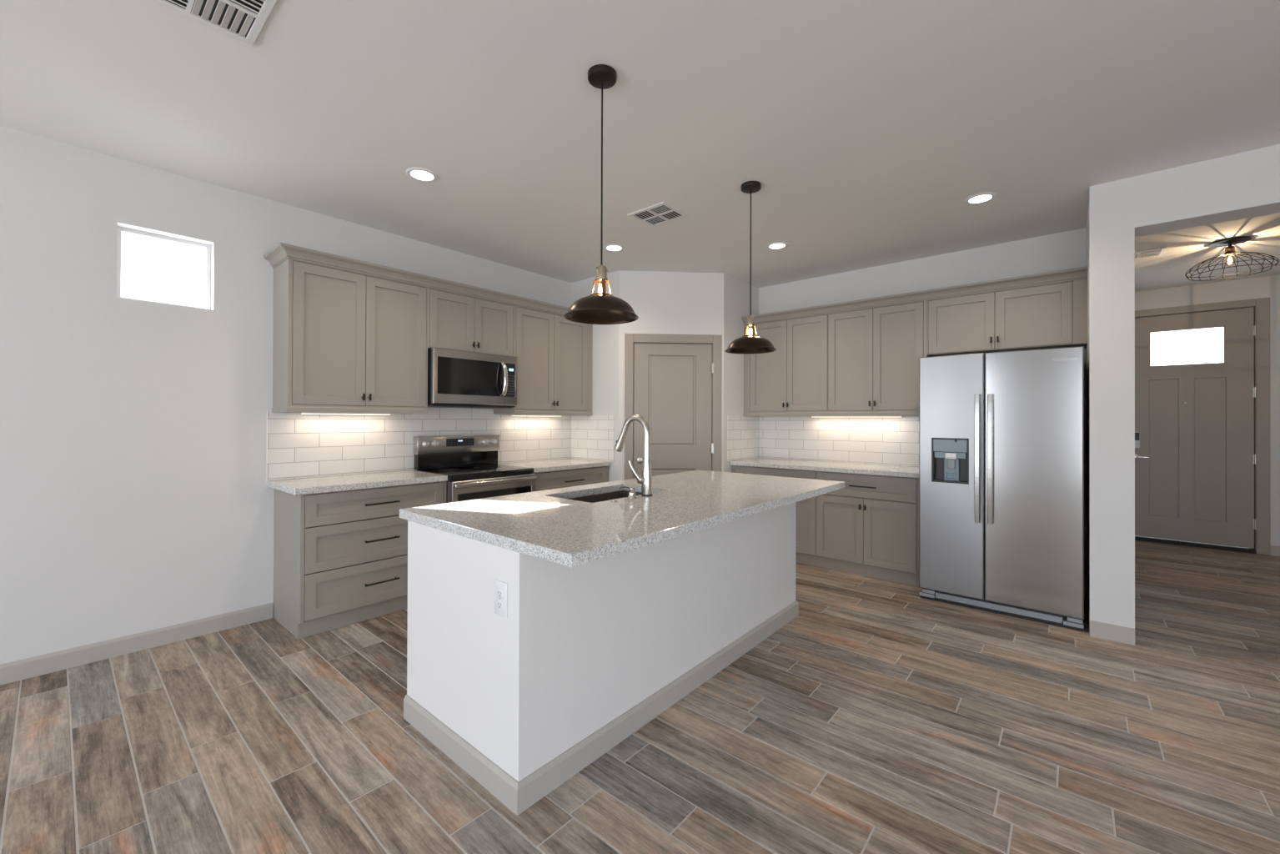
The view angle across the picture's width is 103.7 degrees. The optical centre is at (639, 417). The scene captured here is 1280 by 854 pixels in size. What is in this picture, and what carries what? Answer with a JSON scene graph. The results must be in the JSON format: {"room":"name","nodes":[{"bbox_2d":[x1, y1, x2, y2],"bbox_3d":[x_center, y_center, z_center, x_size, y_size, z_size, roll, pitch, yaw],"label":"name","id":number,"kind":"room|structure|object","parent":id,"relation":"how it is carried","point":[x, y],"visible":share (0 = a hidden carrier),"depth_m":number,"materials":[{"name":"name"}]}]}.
{"room":"kitchen","nodes":[
{"label":"kitchen","id":0,"kind":"room"},
{"bbox_2d":[0,125,571,664],"bbox_3d":[-2.636,-0.059,3.168,0.150,2.741,8.878,0,0,41],"label":"wall","id":1,"kind":"structure","parent":0,"point":[136,497],"depth_m":2.80,"materials":[{"name":"paint"}]},
{"bbox_2d":[0,602,273,685],"bbox_3d":[-3.890,1.253,1.577,0.015,0.097,4.545,0,0,41],"label":"baseboard","id":2,"kind":"structure","parent":1,"relation":"attached to","point":[34,666],"depth_m":2.79,"materials":[{"name":"beige paint"}]},
{"bbox_2d":[116,226,210,309],"bbox_3d":[-2.827,-0.867,2.995,0.045,0.416,0.411,0,0,41],"label":"window","id":3,"kind":"structure","parent":1,"relation":"in","point":[208,248],"depth_m":2.99,"materials":[{"name":"white plastic"}]},
{"bbox_2d":[271,258,427,413],"bbox_3d":[-1.991,-0.506,3.527,0.360,0.945,0.893,0,0,41],"label":"upper cabinet","id":4,"kind":"object","parent":1,"relation":"attached to","point":[344,341],"visible":1,"depth_m":3.36,"materials":[{"name":"beige paint"}]},
{"bbox_2d":[300,411,391,414],"bbox_3d":[-2.064,-0.031,3.561,0.044,0.016,0.580,0,0,41],"label":"light","id":5,"kind":"object","parent":4,"relation":"attached to","point":[305,413],"visible":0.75,"depth_m":3.49,"materials":[{"name":"white plastic"}]},
{"bbox_2d":[263,242,569,315],"bbox_3d":[-1.441,-1.010,4.153,0.378,0.072,2.649,0,0,41],"label":"crown molding","id":6,"kind":"structure","parent":4,"relation":"attached to","point":[282,252],"depth_m":3.57,"materials":[{"name":"beige paint"}]},
{"bbox_2d":[266,406,570,481],"bbox_3d":[-1.582,0.188,4.275,0.008,0.545,2.618,0,0,41],"label":"tile backsplash","id":7,"kind":"structure","parent":1,"relation":"attached to","point":[299,445],"depth_m":3.83,"materials":[{"name":"white tile"}]},
{"bbox_2d":[427,287,514,356],"bbox_3d":[-1.448,-0.748,4.161,0.360,0.452,0.774,0,0,41],"label":"upper cabinet","id":8,"kind":"object","parent":1,"relation":"attached to","point":[455,321],"visible":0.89,"depth_m":4.03,"materials":[{"name":"beige paint"}]},
{"bbox_2d":[427,347,517,408],"bbox_3d":[-1.412,-0.302,4.126,0.441,0.436,0.748,0,0,41],"label":"microwave","id":9,"kind":"object","parent":8,"relation":"attached to","point":[456,378],"visible":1,"depth_m":3.98,"materials":[{"name":"silver metal"}]},
{"bbox_2d":[493,305,592,415],"bbox_3d":[-0.892,-0.497,4.808,0.360,0.945,0.934,0,0,41],"label":"upper cabinet","id":10,"kind":"object","parent":1,"relation":"attached to","point":[554,353],"visible":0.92,"depth_m":4.66,"materials":[{"name":"beige paint"}]},
{"bbox_2d":[510,414,562,416],"bbox_3d":[-0.984,-0.022,4.822,0.044,0.016,0.580,0,0,41],"label":"light","id":11,"kind":"object","parent":10,"relation":"attached to","point":[510,414],"visible":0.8,"depth_m":4.75,"materials":[{"name":"white plastic"}]},
{"bbox_2d":[570,270,619,481],"bbox_3d":[-0.440,-0.043,5.086,0.688,2.741,0.080,0,0,41],"label":"wall","id":12,"kind":"structure","parent":0,"point":[605,337],"depth_m":4.95,"materials":[{"name":"paint"}]},
{"bbox_2d":[570,415,614,461],"bbox_3d":[-0.487,0.203,5.067,0.623,0.448,0.008,0,0,41],"label":"tile backsplash","id":13,"kind":"structure","parent":12,"relation":"attached to","point":[592,437],"depth_m":5.05,"materials":[{"name":"white tile"}]},
{"bbox_2d":[0,0,1279,291],"bbox_3d":[1.216,-1.483,1.718,7.888,0.120,11.675,0,0,41],"label":"ceiling","id":14,"kind":"structure","parent":0,"point":[865,128],"depth_m":2.34,"materials":[{"name":"paint"}]},
{"bbox_2d":[152,0,277,45],"bbox_3d":[-1.467,-1.426,1.663,0.370,0.010,0.380,0,0,41],"label":"ceiling vent","id":15,"kind":"object","parent":14,"relation":"in","point":[242,20],"visible":1,"depth_m":1.77,"materials":[{"name":"white metal"}]},
{"bbox_2d":[405,167,438,182],"bbox_3d":[-1.278,-1.422,2.953,0.176,0.007,0.176,0,0,41],"label":"recessed light","id":16,"kind":"object","parent":14,"relation":"in","point":[421,174],"visible":1,"depth_m":2.95,"materials":[{"name":"white plastic"}]},
{"bbox_2d":[563,64,638,324],"bbox_3d":[-0.159,-0.920,2.087,0.309,1.011,0.309,0,0,41],"label":"pendant lamp","id":17,"kind":"object","parent":14,"relation":"hanging from","point":[600,307],"visible":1,"depth_m":2.08,"materials":[{"name":"black metal"}]},
{"bbox_2d":[595,264,607,281],"bbox_3d":[-0.160,-0.602,2.085,0.052,0.064,0.053,0,0,-4],"label":"socket","id":18,"kind":"object","parent":17,"relation":"attached to","point":[601,275],"depth_m":2.07,"materials":[{"name":"beige metal"}]},
{"bbox_2d":[603,244,624,251],"bbox_3d":[-0.217,-1.413,4.194,0.176,0.007,0.176,0,0,41],"label":"recessed light","id":19,"kind":"object","parent":14,"relation":"in","point":[613,248],"visible":1,"depth_m":4.19,"materials":[{"name":"white plastic"}]},
{"bbox_2d":[627,201,688,227],"bbox_3d":[0.127,-1.413,3.513,0.325,0.010,0.285,0,0,41],"label":"ceiling vent","id":20,"kind":"object","parent":14,"relation":"in","point":[662,213],"visible":1,"depth_m":3.51,"materials":[{"name":"white metal"}]},
{"bbox_2d":[724,180,776,354],"bbox_3d":[0.675,-0.913,3.070,0.309,1.011,0.309,0,0,41],"label":"pendant lamp","id":21,"kind":"object","parent":14,"relation":"hanging from","point":[750,343],"visible":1,"depth_m":3.05,"materials":[{"name":"black metal"}]},
{"bbox_2d":[746,315,754,325],"bbox_3d":[0.674,-0.595,3.068,0.052,0.064,0.053,0,0,-4],"label":"socket","id":22,"kind":"object","parent":21,"relation":"attached to","point":[750,318],"depth_m":3.05,"materials":[{"name":"beige metal"}]},
{"bbox_2d":[766,241,788,249],"bbox_3d":[1.127,-1.409,4.132,0.176,0.007,0.176,0,0,41],"label":"recessed light","id":23,"kind":"object","parent":14,"relation":"in","point":[776,245],"visible":1,"depth_m":4.12,"materials":[{"name":"white plastic"}]},
{"bbox_2d":[963,191,997,204],"bbox_3d":[2.192,-1.409,3.241,0.176,0.007,0.176,0,0,41],"label":"recessed light","id":24,"kind":"object","parent":14,"relation":"in","point":[981,198],"visible":1,"depth_m":3.23,"materials":[{"name":"white plastic"}]},
{"bbox_2d":[1134,246,1166,259],"bbox_3d":[4.283,-1.396,4.321,0.310,0.010,0.250,0,0,41],"label":"ceiling vent","id":25,"kind":"object","parent":14,"relation":"in","point":[1159,251],"visible":0.58,"depth_m":4.26,"materials":[{"name":"white metal"}]},
{"bbox_2d":[1184,235,1279,281],"bbox_3d":[4.685,-1.274,3.995,0.486,0.254,0.486,0,0,41],"label":"ceiling lamp","id":26,"kind":"object","parent":14,"relation":"attached to","point":[1230,250],"visible":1,"depth_m":3.98,"materials":[{"name":"black metal"}]},
{"bbox_2d":[1222,245,1237,256],"bbox_3d":[4.685,-1.323,3.995,0.076,0.068,0.076,0,0,41],"label":"socket","id":27,"kind":"object","parent":26,"relation":"attached to","point":[1229,249],"depth_m":3.98,"materials":[{"name":"gold metal"}]},
{"bbox_2d":[0,540,1279,853],"bbox_3d":[1.219,1.379,1.796,7.888,0.120,11.822,0,0,41],"label":"floor","id":28,"kind":"structure","parent":0,"point":[883,717],"depth_m":2.00,"materials":[{"name":"wood"}]},
{"bbox_2d":[273,481,446,639],"bbox_3d":[-1.895,0.885,3.470,0.579,0.860,0.912,0,0,41],"label":"base cabinet","id":29,"kind":"object","parent":28,"relation":"on","point":[340,558],"visible":0.79,"depth_m":3.17,"materials":[{"name":"beige paint"}]},
{"bbox_2d":[267,470,447,495],"bbox_3d":[-1.911,0.435,3.462,0.565,0.038,0.948,0,0,41],"label":"countertop","id":30,"kind":"structure","parent":29,"relation":"on","point":[338,483],"depth_m":3.30,"materials":[{"name":"stone"}]},
{"bbox_2d":[413,434,537,502],"bbox_3d":[-1.323,0.736,4.079,0.633,1.168,0.750,0,0,41],"label":"electric range","id":31,"kind":"object","parent":28,"relation":"on","point":[473,481],"visible":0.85,"depth_m":4.05,"materials":[{"name":"grey metal"}]},
{"bbox_2d":[416,464,533,480],"bbox_3d":[-1.323,0.437,4.081,0.511,0.042,0.750,0,0,41],"label":"cooktop","id":32,"kind":"object","parent":31,"relation":"in","point":[461,472],"depth_m":4.00,"materials":[{"name":"black glass"}]},
{"bbox_2d":[531,465,608,491],"bbox_3d":[-0.800,0.894,4.731,0.599,0.860,0.916,0,0,41],"label":"base cabinet","id":33,"kind":"object","parent":28,"relation":"on","point":[574,477],"visible":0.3,"depth_m":4.53,"materials":[{"name":"beige paint"}]},
{"bbox_2d":[497,458,610,472],"bbox_3d":[-0.803,0.444,4.738,0.587,0.038,0.916,0,0,41],"label":"countertop","id":34,"kind":"structure","parent":33,"relation":"on","point":[563,464],"depth_m":4.62,"materials":[{"name":"stone"}]},
{"bbox_2d":[403,501,798,815],"bbox_3d":[0.017,0.888,2.786,0.828,0.861,2.256,0,0,41],"label":"kitchen island","id":35,"kind":"object","parent":28,"relation":"on","point":[584,656],"visible":0.76,"depth_m":2.00,"materials":[{"name":"paint"}]},
{"bbox_2d":[494,579,507,618],"bbox_3d":[-0.483,0.628,1.745,0.074,0.120,0.008,0,0,41],"label":"wall outlet","id":36,"kind":"object","parent":35,"relation":"attached to","point":[500,587],"visible":1,"depth_m":1.74,"materials":[{"name":"white plastic"}]},
{"bbox_2d":[496,587,502,597],"bbox_3d":[-0.485,0.608,1.744,0.033,0.029,0.004,0,0,41],"label":"socket","id":37,"kind":"object","parent":36,"relation":"attached to","point":[499,590],"depth_m":1.74,"materials":[{"name":"white plastic"}]},
{"bbox_2d":[496,599,502,609],"bbox_3d":[-0.485,0.647,1.744,0.033,0.029,0.004,0,0,41],"label":"socket","id":38,"kind":"object","parent":36,"relation":"attached to","point":[499,602],"depth_m":1.74,"materials":[{"name":"white plastic"}]},
{"bbox_2d":[399,470,845,567],"bbox_3d":[0.138,0.439,2.807,1.164,0.038,2.409,0,0,41],"label":"island countertop","id":39,"kind":"structure","parent":35,"relation":"on","point":[546,524],"depth_m":2.23,"materials":[{"name":"stone"}]},
{"bbox_2d":[567,490,641,502],"bbox_3d":[-0.169,0.568,2.818,0.391,0.221,0.651,0,0,41],"label":"sink","id":40,"kind":"object","parent":39,"relation":"in","point":[621,494],"visible":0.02,"depth_m":3.06,"materials":[{"name":"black metal"}]},
{"bbox_2d":[619,485,636,498],"bbox_3d":[-0.066,0.387,2.638,0.112,0.063,0.048,0,0,41],"label":"soap dispenser","id":41,"kind":"object","parent":39,"relation":"on","point":[631,494],"visible":1,"depth_m":2.60,"materials":[{"name":"silver metal"}]},
{"bbox_2d":[613,414,652,496],"bbox_3d":[-0.055,0.202,2.760,0.266,0.434,0.102,0,0,41],"label":"kitchen faucet","id":42,"kind":"object","parent":39,"relation":"on","point":[645,479],"visible":1,"depth_m":2.70,"materials":[{"name":"silver metal"}]},
{"bbox_2d":[641,458,652,494],"bbox_3d":[0.037,0.315,2.709,0.057,0.193,0.057,0,0,41],"label":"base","id":43,"kind":"object","parent":42,"relation":"attached to","point":[646,477],"depth_m":2.69,"materials":[{"name":"silver metal"}]},
{"bbox_2d":[731,465,817,567],"bbox_3d":[1.409,0.902,4.944,0.854,0.860,0.602,0,0,41],"label":"base cabinet","id":44,"kind":"object","parent":28,"relation":"on","point":[805,509],"visible":0.27,"depth_m":4.55,"materials":[{"name":"beige paint"}]},
{"bbox_2d":[815,471,918,586],"bbox_3d":[2.049,0.902,4.396,0.830,0.860,0.602,0,0,41],"label":"base cabinet","id":45,"kind":"object","parent":28,"relation":"on","point":[869,527],"visible":0.84,"depth_m":4.17,"materials":[{"name":"beige paint"}]},
{"bbox_2d":[729,457,919,477],"bbox_3d":[1.732,0.452,4.669,1.703,0.038,0.605,0,0,41],"label":"countertop","id":46,"kind":"structure","parent":45,"relation":"on","point":[851,468],"depth_m":4.50,"materials":[{"name":"stone"}]},
{"bbox_2d":[918,346,1084,631],"bbox_3d":[2.640,0.445,3.688,0.908,1.773,0.854,0,0,41],"label":"refrigerator","id":47,"kind":"object","parent":28,"relation":"on","point":[1001,469],"visible":1,"depth_m":3.37,"materials":[{"name":"grey metal"}]},
{"bbox_2d":[618,270,723,480],"bbox_3d":[0.302,-0.042,4.916,1.024,2.741,0.090,0,0,-4],"label":"wall","id":48,"kind":"structure","parent":0,"point":[665,303],"depth_m":4.87,"materials":[{"name":"paint"}]},
{"bbox_2d":[632,342,713,478],"bbox_3d":[0.327,0.300,4.867,0.778,2.038,0.088,0,0,-4],"label":"door","id":49,"kind":"structure","parent":48,"relation":"in","point":[673,382],"depth_m":4.88,"materials":[{"name":"beige paint"}]},
{"bbox_2d":[624,333,722,479],"bbox_3d":[0.319,0.262,4.908,0.943,2.135,0.106,0,0,-4],"label":"trim","id":50,"kind":"structure","parent":48,"relation":"attached to","point":[629,338],"depth_m":4.85,"materials":[{"name":"beige paint"}]},
{"bbox_2d":[723,273,758,472],"bbox_3d":[1.020,-0.038,5.209,0.080,2.741,0.719,0,0,41],"label":"wall","id":51,"kind":"structure","parent":0,"point":[736,292],"depth_m":5.07,"materials":[{"name":"paint"}]},
{"bbox_2d":[727,416,758,461],"bbox_3d":[1.071,0.208,5.201,0.008,0.448,0.644,0,0,41],"label":"tile backsplash","id":52,"kind":"structure","parent":51,"relation":"attached to","point":[742,431],"depth_m":5.18,"materials":[{"name":"white tile"}]},
{"bbox_2d":[758,227,1086,597],"bbox_3d":[1.798,-0.036,5.095,4.073,2.741,0.120,0,0,41],"label":"wall","id":53,"kind":"structure","parent":0,"point":[1064,250],"depth_m":4.32,"materials":[{"name":"paint"}]},
{"bbox_2d":[742,313,828,416],"bbox_3d":[1.498,-0.488,5.039,0.866,0.945,0.359,0,0,41],"label":"upper cabinet","id":54,"kind":"object","parent":53,"relation":"attached to","point":[791,379],"visible":0.9,"depth_m":4.88,"materials":[{"name":"beige paint"}]},
{"bbox_2d":[758,416,919,466],"bbox_3d":[1.936,0.210,4.890,1.708,0.448,0.008,0,0,41],"label":"tile backsplash","id":55,"kind":"structure","parent":53,"relation":"attached to","point":[874,440],"depth_m":4.87,"materials":[{"name":"white tile"}]},
{"bbox_2d":[827,300,930,416],"bbox_3d":[2.135,-0.488,4.492,0.810,0.945,0.359,0,0,41],"label":"upper cabinet","id":56,"kind":"object","parent":53,"relation":"attached to","point":[875,353],"visible":0.94,"depth_m":4.36,"materials":[{"name":"beige paint"}]},
{"bbox_2d":[810,415,903,416],"bbox_3d":[2.004,-0.013,4.704,0.820,0.016,0.044,0,0,41],"label":"light","id":57,"kind":"object","parent":56,"relation":"attached to","point":[865,415],"visible":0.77,"depth_m":4.59,"materials":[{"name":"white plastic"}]},
{"bbox_2d":[927,278,1087,356],"bbox_3d":[2.816,-0.737,3.910,0.981,0.448,0.359,0,0,41],"label":"upper cabinet","id":58,"kind":"object","parent":53,"relation":"attached to","point":[1049,315],"visible":1,"depth_m":3.77,"materials":[{"name":"beige paint"}]},
{"bbox_2d":[741,266,1087,324],"bbox_3d":[2.072,-0.998,4.332,2.659,0.072,0.066,0,0,41],"label":"crown molding","id":59,"kind":"structure","parent":58,"relation":"attached to","point":[1076,273],"depth_m":4.06,"materials":[{"name":"beige paint"}]},
{"bbox_2d":[1086,176,1134,632],"bbox_3d":[4.009,-0.032,4.394,0.197,2.741,3.660,0,0,41],"label":"wall column","id":60,"kind":"structure","parent":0,"point":[1111,210],"depth_m":3.01,"materials":[{"name":"paint"}]},
{"bbox_2d":[1089,620,1134,645],"bbox_3d":[3.008,1.282,3.227,0.198,0.097,0.600,0,0,41],"label":"baseboard","id":61,"kind":"structure","parent":60,"relation":"attached to","point":[1099,629],"depth_m":3.00,"materials":[{"name":"beige paint"}]},
{"bbox_2d":[1134,144,1279,236],"bbox_3d":[3.731,-1.262,2.369,2.018,0.300,0.210,0,0,41],"label":"wall header","id":62,"kind":"structure","parent":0,"point":[1245,184],"depth_m":2.77,"materials":[{"name":"paint"}]},
{"bbox_2d":[1134,274,1279,553],"bbox_3d":[6.280,-0.022,4.956,2.915,2.741,0.150,0,0,41],"label":"wall","id":63,"kind":"structure","parent":0,"point":[1267,286],"depth_m":4.96,"materials":[{"name":"paint"}]},
{"bbox_2d":[1134,306,1255,553],"bbox_3d":[5.783,0.124,5.318,0.934,2.449,0.147,0,0,41],"label":"door","id":64,"kind":"structure","parent":63,"relation":"in","point":[1195,458],"depth_m":5.26,"materials":[{"name":"beige paint"}]},
{"bbox_2d":[1134,297,1270,555],"bbox_3d":[5.807,0.085,5.351,1.108,2.528,0.166,0,0,41],"label":"trim","id":65,"kind":"structure","parent":63,"relation":"attached to","point":[1262,308],"depth_m":4.97,"materials":[{"name":"beige paint"}]},
{"bbox_2d":[1270,545,1279,556],"bbox_3d":[6.714,1.299,4.466,1.420,0.097,0.015,0,0,41],"label":"baseboard","id":66,"kind":"structure","parent":63,"relation":"attached to","point":[1275,550],"depth_m":4.90,"materials":[{"name":"beige paint"}]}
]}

